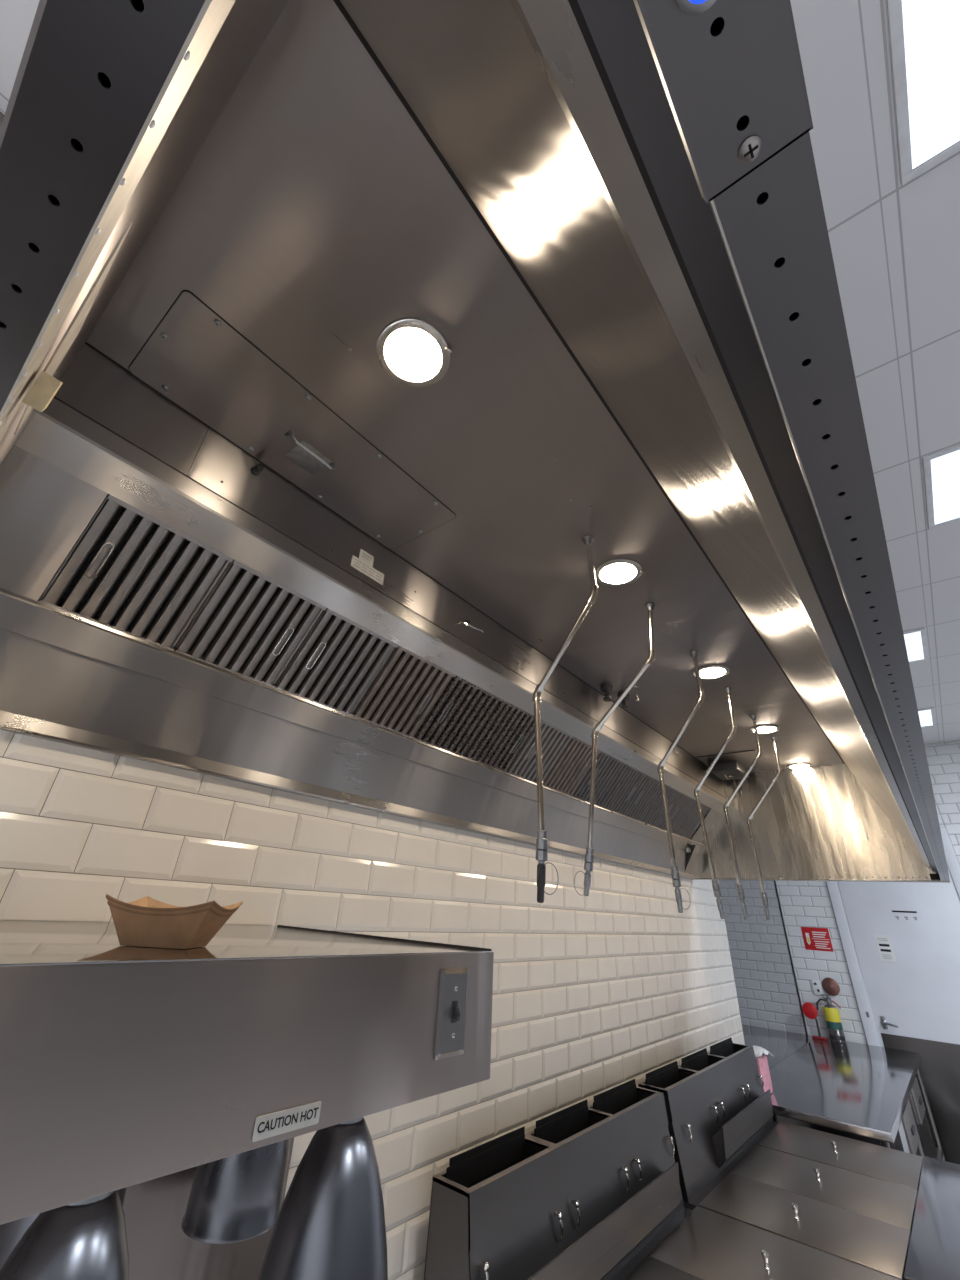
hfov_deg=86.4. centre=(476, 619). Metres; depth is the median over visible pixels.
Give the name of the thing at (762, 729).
hood light
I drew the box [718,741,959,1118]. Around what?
wall
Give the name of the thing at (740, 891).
pipe
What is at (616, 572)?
hood light
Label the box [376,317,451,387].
hood light
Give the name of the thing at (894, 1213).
fryer
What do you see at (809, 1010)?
tool
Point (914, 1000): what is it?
door
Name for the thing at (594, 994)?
wall
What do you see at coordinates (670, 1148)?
hook
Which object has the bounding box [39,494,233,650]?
grease filter
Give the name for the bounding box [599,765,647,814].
grease filter
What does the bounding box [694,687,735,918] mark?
pipe
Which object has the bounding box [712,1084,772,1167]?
panel
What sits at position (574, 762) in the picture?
grease filter
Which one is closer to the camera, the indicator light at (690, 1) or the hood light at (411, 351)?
the indicator light at (690, 1)
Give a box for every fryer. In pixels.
[424,1079,898,1279]
[638,1037,959,1279]
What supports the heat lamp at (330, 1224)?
hanging from the shelf
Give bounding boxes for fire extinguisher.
[816,994,845,1041]
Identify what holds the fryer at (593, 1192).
on the floor
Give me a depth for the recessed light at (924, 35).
1.26 m
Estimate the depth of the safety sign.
5.53 m
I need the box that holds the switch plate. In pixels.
[434,967,467,1059]
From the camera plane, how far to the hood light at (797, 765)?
3.55 m
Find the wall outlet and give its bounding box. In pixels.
[811,980,822,994]
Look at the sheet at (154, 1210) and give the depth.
1.05 m
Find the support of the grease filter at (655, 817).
on the exhaust hood
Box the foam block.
[22,371,61,411]
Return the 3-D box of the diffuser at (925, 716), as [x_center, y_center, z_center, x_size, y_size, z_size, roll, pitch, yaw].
[4.170,1.017,5.078,0.544,0.008,0.544,-19,-37,34]
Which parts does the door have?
handle, kick plate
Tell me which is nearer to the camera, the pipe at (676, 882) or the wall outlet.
the pipe at (676, 882)
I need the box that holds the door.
[837,865,959,1164]
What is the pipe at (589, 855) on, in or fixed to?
hanging from the exhaust hood
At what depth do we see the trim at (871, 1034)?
5.19 m
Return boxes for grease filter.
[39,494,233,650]
[174,560,326,687]
[275,608,398,715]
[353,646,455,738]
[415,675,502,757]
[465,700,541,772]
[507,720,573,782]
[543,737,602,796]
[573,752,626,805]
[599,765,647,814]
[622,775,665,821]
[642,785,682,828]
[660,794,695,834]
[676,803,710,839]
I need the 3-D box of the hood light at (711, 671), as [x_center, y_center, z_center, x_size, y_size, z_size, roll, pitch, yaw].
[1.061,0.244,2.313,0.152,0.014,0.152,-19,-37,34]
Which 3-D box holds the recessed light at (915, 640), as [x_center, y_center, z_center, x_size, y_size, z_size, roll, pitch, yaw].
[3.024,0.263,3.867,0.594,0.012,0.594,-19,-37,34]
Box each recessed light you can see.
[886,0,959,185]
[903,628,927,662]
[918,707,935,727]
[923,444,959,529]
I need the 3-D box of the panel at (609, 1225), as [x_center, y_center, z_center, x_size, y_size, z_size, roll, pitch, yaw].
[0.407,2.005,1.668,0.072,0.202,1.209,-19,-37,34]
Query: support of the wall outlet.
attached to the wall at (767, 995)
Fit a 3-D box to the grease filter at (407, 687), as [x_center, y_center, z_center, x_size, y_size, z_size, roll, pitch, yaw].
[-0.243,0.251,1.738,0.202,0.228,0.278,-19,-37,34]
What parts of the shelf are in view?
plate, caution plate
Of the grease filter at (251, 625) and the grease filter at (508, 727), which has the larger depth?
the grease filter at (508, 727)
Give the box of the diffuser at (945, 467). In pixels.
[931,450,959,524]
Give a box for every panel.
[480,1158,680,1279]
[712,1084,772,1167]
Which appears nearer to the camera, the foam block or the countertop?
the foam block
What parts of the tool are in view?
stem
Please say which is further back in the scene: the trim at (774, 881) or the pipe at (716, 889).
the trim at (774, 881)
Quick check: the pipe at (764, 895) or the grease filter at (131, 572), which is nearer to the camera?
the grease filter at (131, 572)
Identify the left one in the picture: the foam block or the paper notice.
the foam block
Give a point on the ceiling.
(895, 247)
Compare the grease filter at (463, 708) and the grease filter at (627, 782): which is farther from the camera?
the grease filter at (627, 782)
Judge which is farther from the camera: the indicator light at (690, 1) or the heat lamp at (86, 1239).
the heat lamp at (86, 1239)
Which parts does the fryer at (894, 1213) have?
knob, lid, knob, lid, knob, lid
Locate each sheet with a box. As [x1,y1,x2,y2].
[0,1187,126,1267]
[123,1137,293,1279]
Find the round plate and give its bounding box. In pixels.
[822,978,839,995]
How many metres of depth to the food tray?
0.66 m
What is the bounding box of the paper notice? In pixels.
[873,934,896,961]
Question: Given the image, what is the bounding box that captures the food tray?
[106,894,242,948]
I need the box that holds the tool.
[802,1002,827,1039]
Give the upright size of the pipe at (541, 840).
0.969 m
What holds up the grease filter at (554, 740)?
on the exhaust hood
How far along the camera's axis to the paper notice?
5.17 m
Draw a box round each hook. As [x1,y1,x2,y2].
[667,1136,673,1155]
[685,1124,691,1142]
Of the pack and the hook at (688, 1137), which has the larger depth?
the pack
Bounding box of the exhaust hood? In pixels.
[0,0,949,882]
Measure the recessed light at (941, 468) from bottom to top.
0.012 m
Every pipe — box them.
[532,535,597,902]
[574,603,654,895]
[658,650,704,912]
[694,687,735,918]
[723,715,761,919]
[747,737,780,920]
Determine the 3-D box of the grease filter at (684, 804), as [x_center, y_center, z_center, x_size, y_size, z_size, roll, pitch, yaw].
[1.341,1.295,3.411,0.202,0.228,0.278,-19,-37,34]
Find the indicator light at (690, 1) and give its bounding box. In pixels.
[689,0,705,3]
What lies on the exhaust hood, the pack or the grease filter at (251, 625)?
the grease filter at (251, 625)
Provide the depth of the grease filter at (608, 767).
2.65 m
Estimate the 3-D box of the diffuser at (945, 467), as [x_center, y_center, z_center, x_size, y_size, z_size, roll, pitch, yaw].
[2.387,-0.673,2.286,0.544,0.008,0.544,-19,-37,34]
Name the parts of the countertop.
drawer, leg, drawer, drawer pull, leg, drawer, leg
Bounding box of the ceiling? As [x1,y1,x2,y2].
[0,0,959,743]
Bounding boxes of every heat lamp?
[0,1190,128,1279]
[181,1139,289,1243]
[258,1117,387,1279]
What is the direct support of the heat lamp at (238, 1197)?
hanging from the shelf
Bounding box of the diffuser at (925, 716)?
[918,710,932,726]
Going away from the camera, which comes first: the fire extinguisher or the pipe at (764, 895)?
the pipe at (764, 895)
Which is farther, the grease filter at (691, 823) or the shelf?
the grease filter at (691, 823)
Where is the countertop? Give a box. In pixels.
[742,1024,945,1160]
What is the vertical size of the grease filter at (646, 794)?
0.228 m
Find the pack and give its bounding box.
[753,1045,773,1092]
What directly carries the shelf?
attached to the wall at (594, 994)
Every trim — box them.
[774,881,806,1034]
[826,828,959,1046]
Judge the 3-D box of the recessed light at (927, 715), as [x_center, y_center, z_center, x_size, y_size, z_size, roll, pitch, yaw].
[4.170,1.018,5.077,0.594,0.012,0.594,-19,-37,34]
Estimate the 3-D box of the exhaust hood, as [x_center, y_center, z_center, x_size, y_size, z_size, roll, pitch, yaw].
[0.822,0.467,2.131,1.475,0.832,4.374,-19,-37,34]
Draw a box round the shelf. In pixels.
[0,920,493,1224]
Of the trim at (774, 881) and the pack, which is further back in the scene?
the trim at (774, 881)
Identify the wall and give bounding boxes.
[0,111,744,1279]
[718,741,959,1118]
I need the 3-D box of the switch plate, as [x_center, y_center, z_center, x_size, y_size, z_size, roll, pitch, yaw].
[-0.038,0.630,0.822,0.006,0.115,0.070,-19,-37,34]
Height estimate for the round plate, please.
0.156 m
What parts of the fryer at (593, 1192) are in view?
lid, knob, lid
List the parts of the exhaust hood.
blank plate, panel, access panel, handle plate, handle, panel, trough panel, filter rail, panel, ceiling panel, panel, blank plate, trim, corner plate, panel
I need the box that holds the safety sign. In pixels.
[801,927,833,951]
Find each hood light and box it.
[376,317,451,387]
[595,559,643,585]
[693,665,730,678]
[750,725,779,733]
[787,763,811,768]
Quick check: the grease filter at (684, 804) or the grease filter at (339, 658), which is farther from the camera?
the grease filter at (684, 804)

